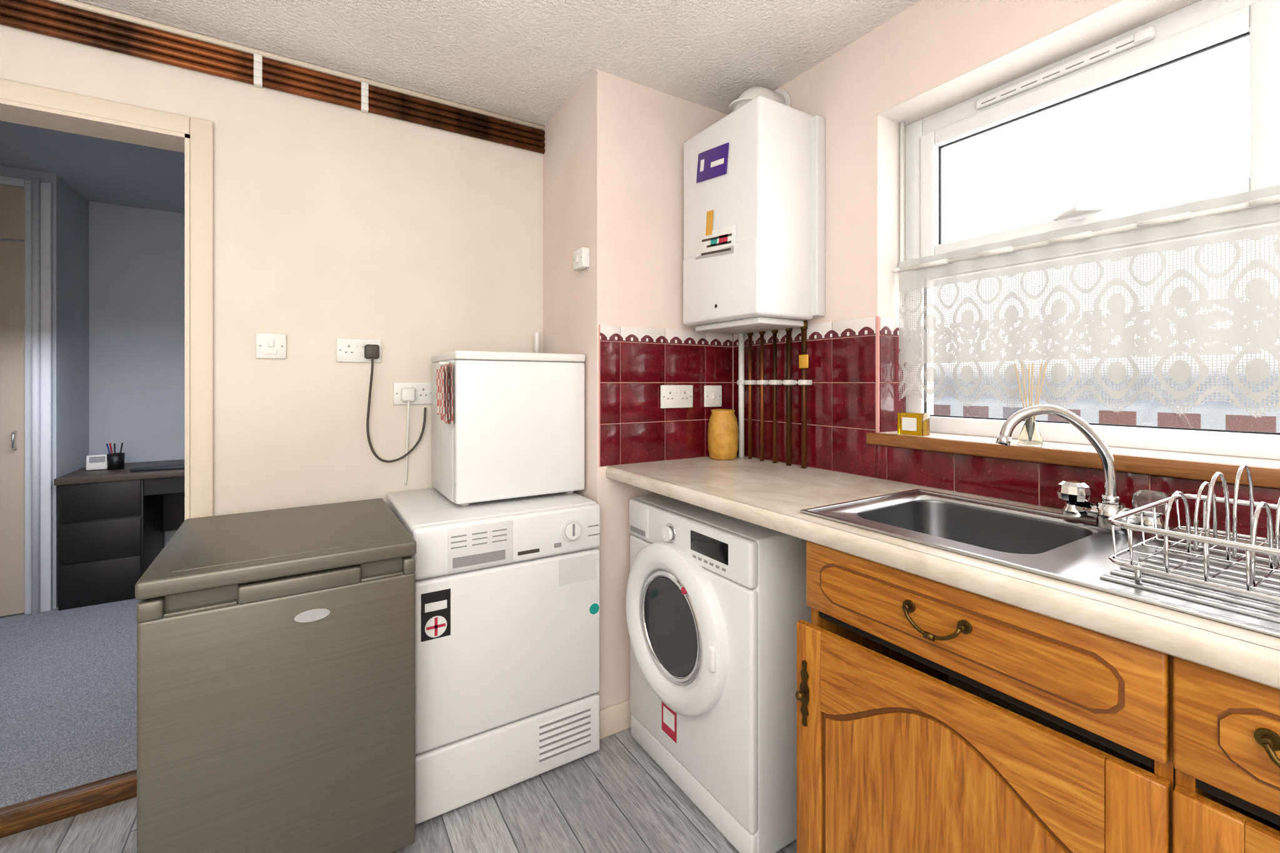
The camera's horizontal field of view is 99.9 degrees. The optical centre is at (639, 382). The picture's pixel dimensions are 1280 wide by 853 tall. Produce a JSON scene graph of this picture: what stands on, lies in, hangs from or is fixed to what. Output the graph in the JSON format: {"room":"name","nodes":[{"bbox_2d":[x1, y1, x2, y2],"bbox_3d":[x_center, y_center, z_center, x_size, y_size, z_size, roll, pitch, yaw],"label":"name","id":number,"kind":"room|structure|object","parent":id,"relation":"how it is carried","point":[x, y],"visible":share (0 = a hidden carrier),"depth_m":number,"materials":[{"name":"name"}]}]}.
{"room":"kitchen","nodes":[
{"label":"kitchen","id":0,"kind":"room"},
{"bbox_2d":[0,598,139,808],"bbox_3d":[-2.318,1.226,2.553,2.350,0.060,2.329,0,0,-32],"label":"floor","id":1,"kind":"structure","parent":0,"point":[68,677],"depth_m":2.03,"materials":[{"name":"grey carpet"}]},
{"bbox_2d":[53,459,184,610],"bbox_3d":[-2.656,0.848,3.365,1.265,0.694,0.565,0,0,-32],"label":"desk","id":2,"kind":"object","parent":1,"relation":"on","point":[112,524],"depth_m":2.92,"materials":[{"name":"black wood"}]},
{"bbox_2d":[85,454,107,470],"bbox_3d":[-3.106,0.459,3.078,0.090,0.088,0.048,0,0,-40],"label":"desk clock","id":3,"kind":"object","parent":2,"relation":"on","point":[94,462],"visible":0.81,"depth_m":3.06,"materials":[{"name":"white plastic"}]},
{"bbox_2d":[106,442,124,469],"bbox_3d":[-3.029,0.425,3.106,0.076,0.151,0.076,0,0,-32],"label":"pen holder","id":4,"kind":"object","parent":2,"relation":"on","point":[115,461],"visible":1,"depth_m":3.08,"materials":[{"name":"black plastic"}]},
{"bbox_2d":[130,461,184,471],"bbox_3d":[-2.756,0.491,3.170,0.320,0.018,0.220,0,0,-28],"label":"laptop","id":5,"kind":"object","parent":2,"relation":"on","point":[175,465],"visible":0.56,"depth_m":3.09,"materials":[{"name":"grey plastic"}]},
{"bbox_2d":[0,165,184,617],"bbox_3d":[-2.832,0.056,3.376,2.590,2.400,0.630,0,0,-32],"label":"wall","id":6,"kind":"structure","parent":0,"point":[119,271],"depth_m":3.33,"materials":[{"name":"grey paint"}]},
{"bbox_2d":[0,176,52,616],"bbox_3d":[-3.454,0.076,2.580,0.875,2.240,0.061,0,0,-32],"label":"door","id":7,"kind":"structure","parent":6,"relation":"attached to","point":[26,205],"depth_m":2.76,"materials":[{"name":"white wood"}]},
{"bbox_2d":[0,120,184,213],"bbox_3d":[-2.342,-1.124,2.591,2.350,0.040,2.240,0,0,-32],"label":"ceiling","id":8,"kind":"structure","parent":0,"point":[102,170],"depth_m":2.72,"materials":[{"name":"white paint"}]},
{"bbox_2d":[0,24,728,709],"bbox_3d":[-1.180,0.056,1.625,3.300,2.400,0.630,0,0,-32],"label":"wall","id":9,"kind":"structure","parent":0,"point":[332,222],"depth_m":1.94,"materials":[{"name":"beige paint"}]},
{"bbox_2d":[0,78,213,519],"bbox_3d":[-1.777,0.209,1.549,0.878,2.093,0.146,0,0,-32],"label":"door frame","id":10,"kind":"structure","parent":9,"relation":"in","point":[20,103],"depth_m":1.69,"materials":[{"name":"beige paint"}]},
{"bbox_2d":[255,333,286,358],"bbox_3d":[-1.240,-0.122,1.808,0.085,0.085,0.014,0,0,-32],"label":"switch","id":11,"kind":"object","parent":9,"relation":"attached to","point":[268,345],"visible":1,"depth_m":1.80,"materials":[{"name":"white plastic"}]},
{"bbox_2d":[0,0,544,153],"bbox_3d":[-1.544,-1.043,1.610,2.664,0.119,0.029,0,0,-32],"label":"wall vent grille","id":12,"kind":"object","parent":9,"relation":"attached to","point":[73,20],"visible":1,"depth_m":1.77,"materials":[{"name":"brown wood"}]},
{"bbox_2d":[336,338,381,362],"bbox_3d":[-1.010,-0.116,1.937,0.146,0.085,0.039,0,0,-32],"label":"wall socket","id":13,"kind":"object","parent":9,"relation":"attached to","point":[347,350],"visible":0.99,"depth_m":1.94,"materials":[{"name":"white plastic"}]},
{"bbox_2d":[366,358,426,462],"bbox_3d":[-0.898,0.106,1.992,0.206,0.381,0.035,0,0,-32],"label":"power cord","id":14,"kind":"object","parent":13,"relation":"attached to","point":[372,370],"visible":1,"depth_m":1.95,"materials":[{"name":"grey plastic"}]},
{"bbox_2d":[393,382,431,404],"bbox_3d":[-0.853,0.042,2.035,0.144,0.085,0.039,0,0,-32],"label":"wall socket","id":15,"kind":"object","parent":9,"relation":"attached to","point":[417,393],"visible":0.88,"depth_m":2.03,"materials":[{"name":"white plastic"}]},
{"bbox_2d":[404,401,409,484],"bbox_3d":[-0.873,0.229,2.017,0.009,0.315,0.041,0,0,-41],"label":"power cord","id":16,"kind":"object","parent":15,"relation":"attached to","point":[408,402],"visible":1,"depth_m":2.02,"materials":[{"name":"white plastic"}]},
{"bbox_2d":[573,246,589,271],"bbox_3d":[-0.218,-0.451,1.968,0.035,0.070,0.085,0,0,-32],"label":"switch","id":17,"kind":"object","parent":9,"relation":"attached to","point":[581,257],"visible":1,"depth_m":1.94,"materials":[{"name":"white plastic"}]},
{"bbox_2d":[600,699,631,739],"bbox_3d":[-0.019,1.206,2.271,0.645,0.100,0.521,0,0,-32],"label":"baseboard","id":18,"kind":"structure","parent":9,"relation":"attached to","point":[616,718],"depth_m":1.92,"materials":[{"name":"beige paint"}]},
{"bbox_2d":[0,727,796,852],"bbox_3d":[-0.328,1.281,0.259,3.300,0.050,3.610,0,0,-32],"label":"floor","id":19,"kind":"structure","parent":0,"point":[615,798],"depth_m":1.54,"materials":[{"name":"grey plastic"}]},
{"bbox_2d":[0,769,136,838],"bbox_3d":[-1.752,1.224,1.509,0.738,0.064,0.042,0,0,-32],"label":"threshold","id":20,"kind":"object","parent":19,"relation":"on","point":[29,814],"visible":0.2,"depth_m":1.55,"materials":[{"name":"brown wood"}]},
{"bbox_2d":[135,498,416,852],"bbox_3d":[-0.977,0.833,1.510,0.544,0.847,0.624,0,0,-33],"label":"fridge","id":21,"kind":"object","parent":19,"relation":"on","point":[276,648],"visible":1,"depth_m":1.25,"materials":[{"name":"silver metal"}]},
{"bbox_2d":[386,488,600,824],"bbox_3d":[-0.530,0.825,1.894,0.595,0.838,0.604,0,0,-32],"label":"dryer","id":22,"kind":"object","parent":19,"relation":"on","point":[507,590],"visible":0.88,"depth_m":1.64,"materials":[{"name":"white metal"}]},
{"bbox_2d":[431,350,584,506],"bbox_3d":[-0.498,0.151,2.003,0.459,0.508,0.401,0,0,-32],"label":"mini fridge","id":23,"kind":"object","parent":22,"relation":"on","point":[517,430],"visible":1,"depth_m":1.83,"materials":[{"name":"white metal"}]},
{"bbox_2d":[436,361,453,424],"bbox_3d":[-0.644,0.034,1.765,0.034,0.204,0.150,0,0,-32],"label":"tea towel","id":24,"kind":"object","parent":23,"relation":"attached to","point":[444,382],"visible":1,"depth_m":1.73,"materials":[{"name":"red fabric"}]},
{"bbox_2d":[533,331,539,353],"bbox_3d":[-0.428,-0.158,2.235,0.024,0.110,0.023,0,0,-32],"label":"pillar candle","id":25,"kind":"object","parent":23,"relation":"on","point":[537,334],"visible":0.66,"depth_m":2.23,"materials":[{"name":"white wax"}]},
{"bbox_2d":[625,494,811,852],"bbox_3d":[0.311,0.825,1.747,0.557,0.838,0.612,0,0,-32],"label":"washing machine","id":26,"kind":"object","parent":19,"relation":"on","point":[715,602],"visible":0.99,"depth_m":1.46,"materials":[{"name":"white metal"}]},
{"bbox_2d":[795,540,1175,852],"bbox_3d":[0.724,0.799,1.059,0.608,0.914,0.583,0,0,-32],"label":"base cabinet","id":27,"kind":"object","parent":19,"relation":"on","point":[932,716],"visible":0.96,"depth_m":0.89,"materials":[{"name":"brown wood"}]},
{"bbox_2d":[605,455,1279,689],"bbox_3d":[0.847,0.319,0.926,0.600,0.040,2.700,0,0,-32],"label":"countertop","id":28,"kind":"structure","parent":27,"relation":"on","point":[766,494],"depth_m":0.97,"materials":[{"name":"stone"}]},
{"bbox_2d":[707,409,738,459],"bbox_3d":[0.325,0.202,2.107,0.120,0.192,0.120,0,0,-32],"label":"ceramic vase","id":29,"kind":"object","parent":28,"relation":"on","point":[722,432],"visible":1,"depth_m":2.06,"materials":[{"name":"ceramic"}]},
{"bbox_2d":[800,488,1279,638],"bbox_3d":[0.821,0.372,0.949,0.470,0.160,0.965,0,0,-32],"label":"sink","id":30,"kind":"object","parent":28,"relation":"in","point":[1073,550],"visible":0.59,"depth_m":0.97,"materials":[{"name":"silver metal"}]},
{"bbox_2d":[995,404,1169,530],"bbox_3d":[0.905,0.171,1.125,0.287,0.251,0.126,0,0,25],"label":"mixer tap","id":31,"kind":"object","parent":30,"relation":"on","point":[1077,494],"visible":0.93,"depth_m":1.10,"materials":[{"name":"silver metal"}]},
{"bbox_2d":[1107,463,1279,601],"bbox_3d":[0.951,0.210,0.726,0.373,0.165,0.408,0,0,-32],"label":"dish rack","id":32,"kind":"object","parent":30,"relation":"on","point":[1200,541],"visible":1,"depth_m":0.78,"materials":[{"name":"silver metal"}]},
{"bbox_2d":[1173,656,1279,852],"bbox_3d":[0.969,0.799,0.691,0.582,0.914,0.298,0,0,-32],"label":"base cabinet","id":33,"kind":"object","parent":19,"relation":"on","point":[1226,726],"visible":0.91,"depth_m":0.64,"materials":[{"name":"brown wood"}]},
{"bbox_2d":[74,0,920,126],"bbox_3d":[-0.328,-1.124,0.259,3.300,0.040,3.610,0,0,-32],"label":"ceiling","id":34,"kind":"structure","parent":0,"point":[524,60],"depth_m":1.73,"materials":[{"name":"white paint"}]},
{"bbox_2d":[737,0,1279,544],"bbox_3d":[1.168,0.056,1.262,0.300,2.400,3.730,0,0,-32],"label":"wall","id":35,"kind":"structure","parent":0,"point":[932,57],"depth_m":1.64,"materials":[{"name":"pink paint"}]},
{"bbox_2d":[683,86,824,468],"bbox_3d":[0.391,-0.398,1.943,0.296,1.392,0.442,0,0,-32],"label":"boiler","id":36,"kind":"object","parent":35,"relation":"attached to","point":[754,260],"visible":1,"depth_m":1.81,"materials":[{"name":"white metal"}]},
{"bbox_2d":[598,316,1279,543],"bbox_3d":[1.049,0.046,1.133,0.612,0.502,2.772,0,0,-45],"label":"tile backsplash","id":37,"kind":"structure","parent":35,"relation":"attached to","point":[844,405],"depth_m":1.84,"materials":[{"name":"red tile"}]},
{"bbox_2d":[660,385,693,408],"bbox_3d":[0.143,0.054,2.062,0.150,0.088,0.013,0,0,-32],"label":"wall socket","id":38,"kind":"object","parent":37,"relation":"attached to","point":[672,396],"visible":1,"depth_m":2.06,"materials":[{"name":"white plastic"}]},
{"bbox_2d":[703,385,721,406],"bbox_3d":[0.294,0.055,2.155,0.088,0.086,0.014,0,0,-32],"label":"light switch","id":39,"kind":"object","parent":37,"relation":"attached to","point":[712,394],"visible":1,"depth_m":2.15,"materials":[{"name":"white plastic"}]},
{"bbox_2d":[866,432,1279,489],"bbox_3d":[1.120,0.174,1.169,0.171,0.036,1.302,0,0,-32],"label":"window sill","id":40,"kind":"structure","parent":35,"relation":"attached to","point":[1263,477],"depth_m":1.20,"materials":[{"name":"brown wood"}]},
{"bbox_2d":[897,411,929,436],"bbox_3d":[0.814,0.123,1.601,0.042,0.066,0.080,0,0,-32],"label":"glass candle holder","id":41,"kind":"object","parent":40,"relation":"on","point":[913,424],"visible":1,"depth_m":1.58,"materials":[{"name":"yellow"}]},
{"bbox_2d":[1014,362,1047,445],"bbox_3d":[0.977,0.054,1.348,0.055,0.205,0.053,0,0,12],"label":"reed diffuser","id":42,"kind":"object","parent":40,"relation":"on","point":[1030,434],"visible":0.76,"depth_m":1.34,"materials":[{"name":"clear glass"}]},
{"bbox_2d":[893,0,1279,460],"bbox_3d":[1.175,-0.339,1.202,0.183,0.990,1.260,0,0,-32],"label":"window","id":43,"kind":"structure","parent":35,"relation":"in","point":[1201,27],"depth_m":1.30,"materials":[{"name":"white plastic"}]},
{"bbox_2d":[898,185,1279,418],"bbox_3d":[1.153,-0.149,1.183,0.027,0.470,1.246,0,0,-32],"label":"lace curtain","id":44,"kind":"object","parent":43,"relation":"attached to","point":[1254,215],"visible":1,"depth_m":1.26,"materials":[{"name":"white fabric"}]},
{"label":"outside","id":45,"kind":"structure","parent":0,"visible":0},
{"bbox_2d":[933,38,1279,433],"bbox_3d":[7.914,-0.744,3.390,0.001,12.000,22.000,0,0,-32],"label":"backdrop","id":46,"kind":"structure","parent":45,"point":[1184,126],"depth_m":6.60,"materials":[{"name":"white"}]}
]}

